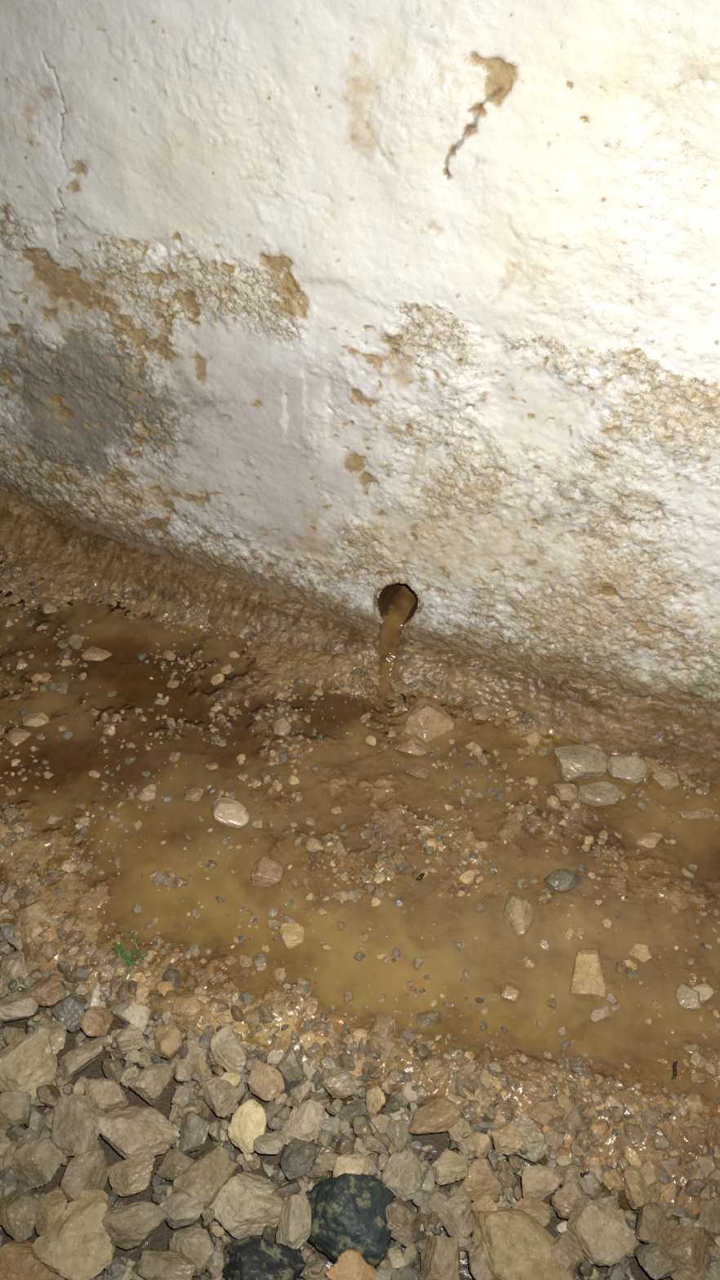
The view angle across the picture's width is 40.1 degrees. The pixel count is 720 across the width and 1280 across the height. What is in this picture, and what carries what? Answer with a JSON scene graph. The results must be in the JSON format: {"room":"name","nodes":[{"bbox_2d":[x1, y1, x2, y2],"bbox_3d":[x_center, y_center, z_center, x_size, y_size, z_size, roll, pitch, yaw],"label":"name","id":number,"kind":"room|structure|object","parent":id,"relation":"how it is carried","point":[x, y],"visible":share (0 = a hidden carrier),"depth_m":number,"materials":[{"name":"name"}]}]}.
{"room":"flooded basement","nodes":[
{"label":"flooded basement","id":0,"kind":"room"},
{"bbox_2d":[0,0,719,719],"bbox_3d":[-0.317,-0.568,0.974,3.300,1.650,0.021,19,50,17],"label":"wall","id":1,"kind":"structure","parent":0,"point":[320,304],"depth_m":1.00,"materials":[{"name":"paint"}]},
{"bbox_2d":[373,577,424,627],"bbox_3d":[0.076,-0.090,1.320,0.074,0.095,0.141,19,50,17],"label":"drain bore","id":2,"kind":"object","parent":1,"relation":"attached to","point":[390,589],"visible":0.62,"depth_m":1.30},
{"bbox_2d":[376,583,417,702],"bbox_3d":[0.057,-0.009,1.330,0.057,0.073,0.181,13,48,12],"label":"trickle","id":3,"kind":"object","parent":2,"relation":"attached to","point":[390,633],"visible":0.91,"depth_m":1.31,"materials":[{"name":"brown liquid"}]},
{"bbox_2d":[0,548,719,1279],"bbox_3d":[-0.636,0.400,1.010,3.300,0.048,1.690,19,50,17],"label":"muddy ground","id":4,"kind":"structure","parent":0,"point":[361,797],"depth_m":1.14,"materials":[{"name":"brown soil"}]},
{"bbox_2d":[5,727,31,746],"bbox_3d":[-0.434,0.124,1.252,0.029,0.020,0.029,19,50,17],"label":"stone","id":5,"kind":"object","parent":4,"relation":"on","point":[15,736],"visible":1,"depth_m":1.25,"materials":[{"name":"stone"}]},
{"bbox_2d":[14,899,52,924],"bbox_3d":[-0.358,0.302,1.079,0.034,0.022,0.035,-22,51,-20],"label":"stone","id":6,"kind":"object","parent":4,"relation":"on","point":[38,911],"visible":1,"depth_m":1.07,"materials":[{"name":"stone"}]},
{"bbox_2d":[22,712,51,727],"bbox_3d":[-0.419,0.103,1.274,0.036,0.016,0.025,-13,48,-12],"label":"stone","id":7,"kind":"object","parent":4,"relation":"on","point":[37,719],"visible":1,"depth_m":1.27,"materials":[{"name":"stone"}]},
{"bbox_2d":[40,600,59,613],"bbox_3d":[-0.446,-0.047,1.410,0.021,0.016,0.034,-27,53,-23],"label":"stone","id":8,"kind":"object","parent":4,"relation":"on","point":[46,606],"visible":1,"depth_m":1.40,"materials":[{"name":"stone"}]},
{"bbox_2d":[80,645,111,661],"bbox_3d":[-0.362,0.022,1.348,0.036,0.020,0.030,19,50,17],"label":"stone","id":9,"kind":"object","parent":4,"relation":"on","point":[92,653],"visible":1,"depth_m":1.34,"materials":[{"name":"stone"}]},
{"bbox_2d":[111,930,147,969],"bbox_3d":[-0.250,0.337,1.051,0.044,0.010,0.055,19,50,17],"label":"sprig","id":10,"kind":"object","parent":4,"relation":"on","point":[128,962],"visible":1,"depth_m":1.05,"materials":[{"name":"green plant"}]},
{"bbox_2d":[136,783,156,800],"bbox_3d":[-0.259,0.186,1.196,0.026,0.016,0.022,-17,49,-15],"label":"stone","id":11,"kind":"object","parent":4,"relation":"on","point":[148,793],"visible":1,"depth_m":1.19,"materials":[{"name":"stone"}]},
{"bbox_2d":[183,786,204,800],"bbox_3d":[-0.201,0.188,1.195,0.022,0.013,0.022,19,50,17],"label":"stone","id":12,"kind":"object","parent":4,"relation":"on","point":[194,793],"visible":1,"depth_m":1.19,"materials":[{"name":"stone"}]},
{"bbox_2d":[211,796,250,828],"bbox_3d":[-0.156,0.206,1.175,0.053,0.027,0.038,19,50,17],"label":"stone","id":13,"kind":"object","parent":4,"relation":"on","point":[228,811],"visible":1,"depth_m":1.17,"materials":[{"name":"stone"}]},
{"bbox_2d":[226,1098,266,1154],"bbox_3d":[-0.105,0.460,0.932,0.035,0.024,0.046,19,50,17],"label":"pebble","id":14,"kind":"object","parent":4,"relation":"on","point":[248,1122],"visible":1,"depth_m":0.92,"materials":[{"name":"stone"}]},
{"bbox_2d":[222,1237,306,1279],"bbox_3d":[-0.084,0.545,0.854,0.074,0.030,0.043,4,47,4],"label":"stone","id":15,"kind":"object","parent":4,"relation":"on","point":[247,1258],"visible":1,"depth_m":0.85,"materials":[{"name":"stone"}]},
{"bbox_2d":[250,855,284,888],"bbox_3d":[-0.105,0.265,1.120,0.036,0.025,0.034,1,47,1],"label":"stone","id":16,"kind":"object","parent":4,"relation":"on","point":[266,872],"visible":1,"depth_m":1.11,"materials":[{"name":"stone"}]},
{"bbox_2d":[272,717,291,736],"bbox_3d":[-0.101,0.115,1.262,0.022,0.016,0.025,-31,54,-26],"label":"stone","id":17,"kind":"object","parent":4,"relation":"on","point":[281,727],"visible":1,"depth_m":1.26,"materials":[{"name":"stone"}]},
{"bbox_2d":[279,922,304,948],"bbox_3d":[-0.074,0.319,1.072,0.027,0.018,0.030,-19,50,-17],"label":"stone","id":18,"kind":"object","parent":4,"relation":"on","point":[292,935],"visible":1,"depth_m":1.06,"materials":[{"name":"stone"}]},
{"bbox_2d":[305,838,324,853],"bbox_3d":[-0.053,0.238,1.145,0.022,0.012,0.016,-3,47,-3],"label":"stone","id":19,"kind":"object","parent":4,"relation":"on","point":[313,845],"visible":1,"depth_m":1.14,"materials":[{"name":"stone"}]},
{"bbox_2d":[305,1173,393,1267],"bbox_3d":[-0.011,0.518,0.887,0.088,0.054,0.075,19,50,17],"label":"stone","id":20,"kind":"object","parent":4,"relation":"on","point":[348,1210],"visible":0.94,"depth_m":0.87,"materials":[{"name":"stone"}]},
{"bbox_2d":[0,912,719,1279],"bbox_3d":[-0.443,0.429,0.982,1.686,0.075,0.477,19,50,17],"label":"gravel bed","id":21,"kind":"object","parent":4,"relation":"on","point":[79,1226],"visible":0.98,"depth_m":0.91,"materials":[{"name":"gravel"}]},
{"bbox_2d":[171,995,205,1017],"bbox_3d":[-0.174,0.374,1.006,0.033,0.017,0.022,10,48,9],"label":"stone","id":22,"kind":"object","parent":21,"relation":"on","point":[185,1006],"visible":1,"depth_m":1.00,"materials":[{"name":"stone"}]},
{"bbox_2d":[580,1171,594,1177],"bbox_3d":[0.213,0.493,0.908,0.020,0.010,0.009,-10,48,-9],"label":"fragment","id":23,"kind":"object","parent":21,"relation":"on","point":[582,1175],"visible":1,"depth_m":0.91,"materials":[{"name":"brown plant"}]},
{"bbox_2d":[0,604,719,1096],"bbox_3d":[-0.292,0.096,1.280,2.780,0.004,0.662,19,50,17],"label":"water","id":24,"kind":"object","parent":4,"relation":"on","point":[698,840],"visible":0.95,"depth_m":1.10,"materials":[{"name":"brown liquid"}]},
{"bbox_2d":[415,872,425,879],"bbox_3d":[0.070,0.269,1.119,0.006,0.006,0.014,36,56,29],"label":"fragment","id":25,"kind":"object","parent":24,"relation":"on","point":[420,877],"visible":1,"depth_m":1.12,"materials":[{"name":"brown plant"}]},
{"bbox_2d":[671,1061,677,1079],"bbox_3d":[0.311,0.425,0.973,0.005,0.005,0.020,12,48,11],"label":"fragment","id":26,"kind":"object","parent":24,"relation":"on","point":[674,1065],"visible":1,"depth_m":0.97,"materials":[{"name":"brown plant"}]},
{"bbox_2d":[0,547,719,1208],"bbox_3d":[-0.291,0.140,1.233,1.611,0.034,0.555,19,50,17],"label":"pebbles","id":27,"kind":"object","parent":4,"relation":"on","point":[571,1132],"visible":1,"depth_m":1.06,"materials":[{"name":"stone"}]},
{"bbox_2d":[0,491,719,786],"bbox_3d":[-0.334,-0.101,1.423,3.300,0.118,0.101,19,50,17],"label":"fillet","id":28,"kind":"object","parent":4,"relation":"on","point":[584,714],"visible":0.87,"depth_m":1.32,"materials":[{"name":"concrete"}]},
{"bbox_2d":[367,1013,399,1040],"bbox_3d":[0.024,0.394,0.998,0.027,0.020,0.032,19,50,17],"label":"stone","id":29,"kind":"object","parent":4,"relation":"on","point":[386,1024],"visible":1,"depth_m":0.99,"materials":[{"name":"stone"}]},
{"bbox_2d":[393,737,426,756],"bbox_3d":[0.064,0.138,1.240,0.039,0.019,0.029,-18,50,-16],"label":"stone","id":30,"kind":"object","parent":4,"relation":"on","point":[413,746],"visible":1,"depth_m":1.24,"materials":[{"name":"stone"}]},
{"bbox_2d":[406,764,429,779],"bbox_3d":[0.071,0.162,1.218,0.028,0.013,0.017,10,48,9],"label":"stone","id":31,"kind":"object","parent":4,"relation":"on","point":[416,771],"visible":1,"depth_m":1.21,"materials":[{"name":"stone"}]},
{"bbox_2d":[402,696,454,742],"bbox_3d":[0.094,0.106,1.267,0.065,0.044,0.062,19,50,17],"label":"stone","id":32,"kind":"object","parent":4,"relation":"on","point":[428,720],"visible":1,"depth_m":1.26,"materials":[{"name":"stone"}]},
{"bbox_2d":[416,1009,442,1030],"bbox_3d":[0.070,0.388,1.008,0.028,0.014,0.017,-9,48,-8],"label":"stone","id":33,"kind":"object","parent":4,"relation":"on","point":[428,1018],"visible":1,"depth_m":1.00,"materials":[{"name":"stone"}]},
{"bbox_2d":[470,704,491,720],"bbox_3d":[0.157,0.095,1.276,0.026,0.018,0.026,-3,47,-3],"label":"stone","id":34,"kind":"object","parent":4,"relation":"on","point":[483,713],"visible":1,"depth_m":1.27,"materials":[{"name":"stone"}]},
{"bbox_2d":[500,982,520,1001],"bbox_3d":[0.156,0.367,1.028,0.022,0.014,0.021,19,50,17],"label":"stone","id":35,"kind":"object","parent":4,"relation":"on","point":[508,990],"visible":1,"depth_m":1.02,"materials":[{"name":"stone"}]},
{"bbox_2d":[502,891,534,937],"bbox_3d":[0.174,0.304,1.085,0.037,0.024,0.050,19,50,17],"label":"stone","id":36,"kind":"object","parent":4,"relation":"on","point":[518,913],"visible":1,"depth_m":1.08,"materials":[{"name":"stone"}]},
{"bbox_2d":[525,732,542,745],"bbox_3d":[0.221,0.125,1.248,0.020,0.012,0.017,-30,54,-25],"label":"stone","id":37,"kind":"object","parent":4,"relation":"on","point":[535,739],"visible":1,"depth_m":1.25,"materials":[{"name":"stone"}]},
{"bbox_2d":[542,868,585,893],"bbox_3d":[0.232,0.272,1.115,0.049,0.019,0.027,-9,48,-9],"label":"stone","id":38,"kind":"object","parent":4,"relation":"on","point":[564,880],"visible":1,"depth_m":1.11,"materials":[{"name":"stone"}]},
{"bbox_2d":[553,782,578,800],"bbox_3d":[0.251,0.184,1.196,0.031,0.019,0.024,-2,47,-2],"label":"stone","id":39,"kind":"object","parent":4,"relation":"on","point":[564,791],"visible":1,"depth_m":1.19,"materials":[{"name":"stone"}]},
{"bbox_2d":[554,743,609,782],"bbox_3d":[0.279,0.150,1.226,0.069,0.036,0.049,-8,48,-8],"label":"stone","id":40,"kind":"object","parent":4,"relation":"on","point":[575,762],"visible":1,"depth_m":1.21,"materials":[{"name":"stone"}]},
{"bbox_2d":[569,947,605,999],"bbox_3d":[0.239,0.351,1.041,0.037,0.027,0.056,4,47,3],"label":"stone","id":41,"kind":"object","parent":4,"relation":"on","point":[588,980],"visible":1,"depth_m":1.03,"materials":[{"name":"stone"}]},
{"bbox_2d":[577,780,622,806],"bbox_3d":[0.289,0.188,1.192,0.052,0.025,0.033,-10,48,-9],"label":"stone","id":42,"kind":"object","parent":4,"relation":"on","point":[602,793],"visible":1,"depth_m":1.18,"materials":[{"name":"stone"}]},
{"bbox_2d":[589,1005,611,1022],"bbox_3d":[0.246,0.382,1.013,0.022,0.014,0.017,-12,48,-11],"label":"stone","id":43,"kind":"object","parent":4,"relation":"on","point":[597,1012],"visible":1,"depth_m":1.01,"materials":[{"name":"stone"}]},
{"bbox_2d":[605,755,648,785],"bbox_3d":[0.328,0.162,1.215,0.050,0.028,0.038,5,47,5],"label":"stone","id":44,"kind":"object","parent":4,"relation":"on","point":[631,769],"visible":1,"depth_m":1.21,"materials":[{"name":"stone"}]},
{"bbox_2d":[628,942,652,961],"bbox_3d":[0.302,0.334,1.058,0.024,0.016,0.022,19,50,17],"label":"stone","id":45,"kind":"object","parent":4,"relation":"on","point":[642,952],"visible":1,"depth_m":1.05,"materials":[{"name":"stone"}]},
{"bbox_2d":[634,831,663,849],"bbox_3d":[0.338,0.233,1.152,0.028,0.014,0.023,19,50,17],"label":"stone","id":46,"kind":"object","parent":4,"relation":"on","point":[649,840],"visible":1,"depth_m":1.15,"materials":[{"name":"stone"}]},
{"bbox_2d":[651,768,679,789],"bbox_3d":[0.375,0.172,1.209,0.030,0.018,0.027,-14,49,-13],"label":"stone","id":47,"kind":"object","parent":4,"relation":"on","point":[667,780],"visible":1,"depth_m":1.20,"materials":[{"name":"stone"}]},
{"bbox_2d":[675,982,701,1010],"bbox_3d":[0.341,0.371,1.023,0.027,0.018,0.029,19,50,17],"label":"stone","id":48,"kind":"object","parent":4,"relation":"on","point":[687,997],"visible":1,"depth_m":1.02,"materials":[{"name":"stone"}]},
{"bbox_2d":[676,807,714,818],"bbox_3d":[0.402,0.207,1.177,0.045,0.010,0.015,-8,48,-8],"label":"stone","id":49,"kind":"object","parent":4,"relation":"on","point":[703,812],"visible":1,"depth_m":1.17,"materials":[{"name":"stone"}]},
{"bbox_2d":[692,982,715,1004],"bbox_3d":[0.356,0.368,1.026,0.022,0.015,0.020,-19,50,-17],"label":"stone","id":50,"kind":"object","parent":4,"relation":"on","point":[706,992],"visible":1,"depth_m":1.02,"materials":[{"name":"stone"}]}
]}

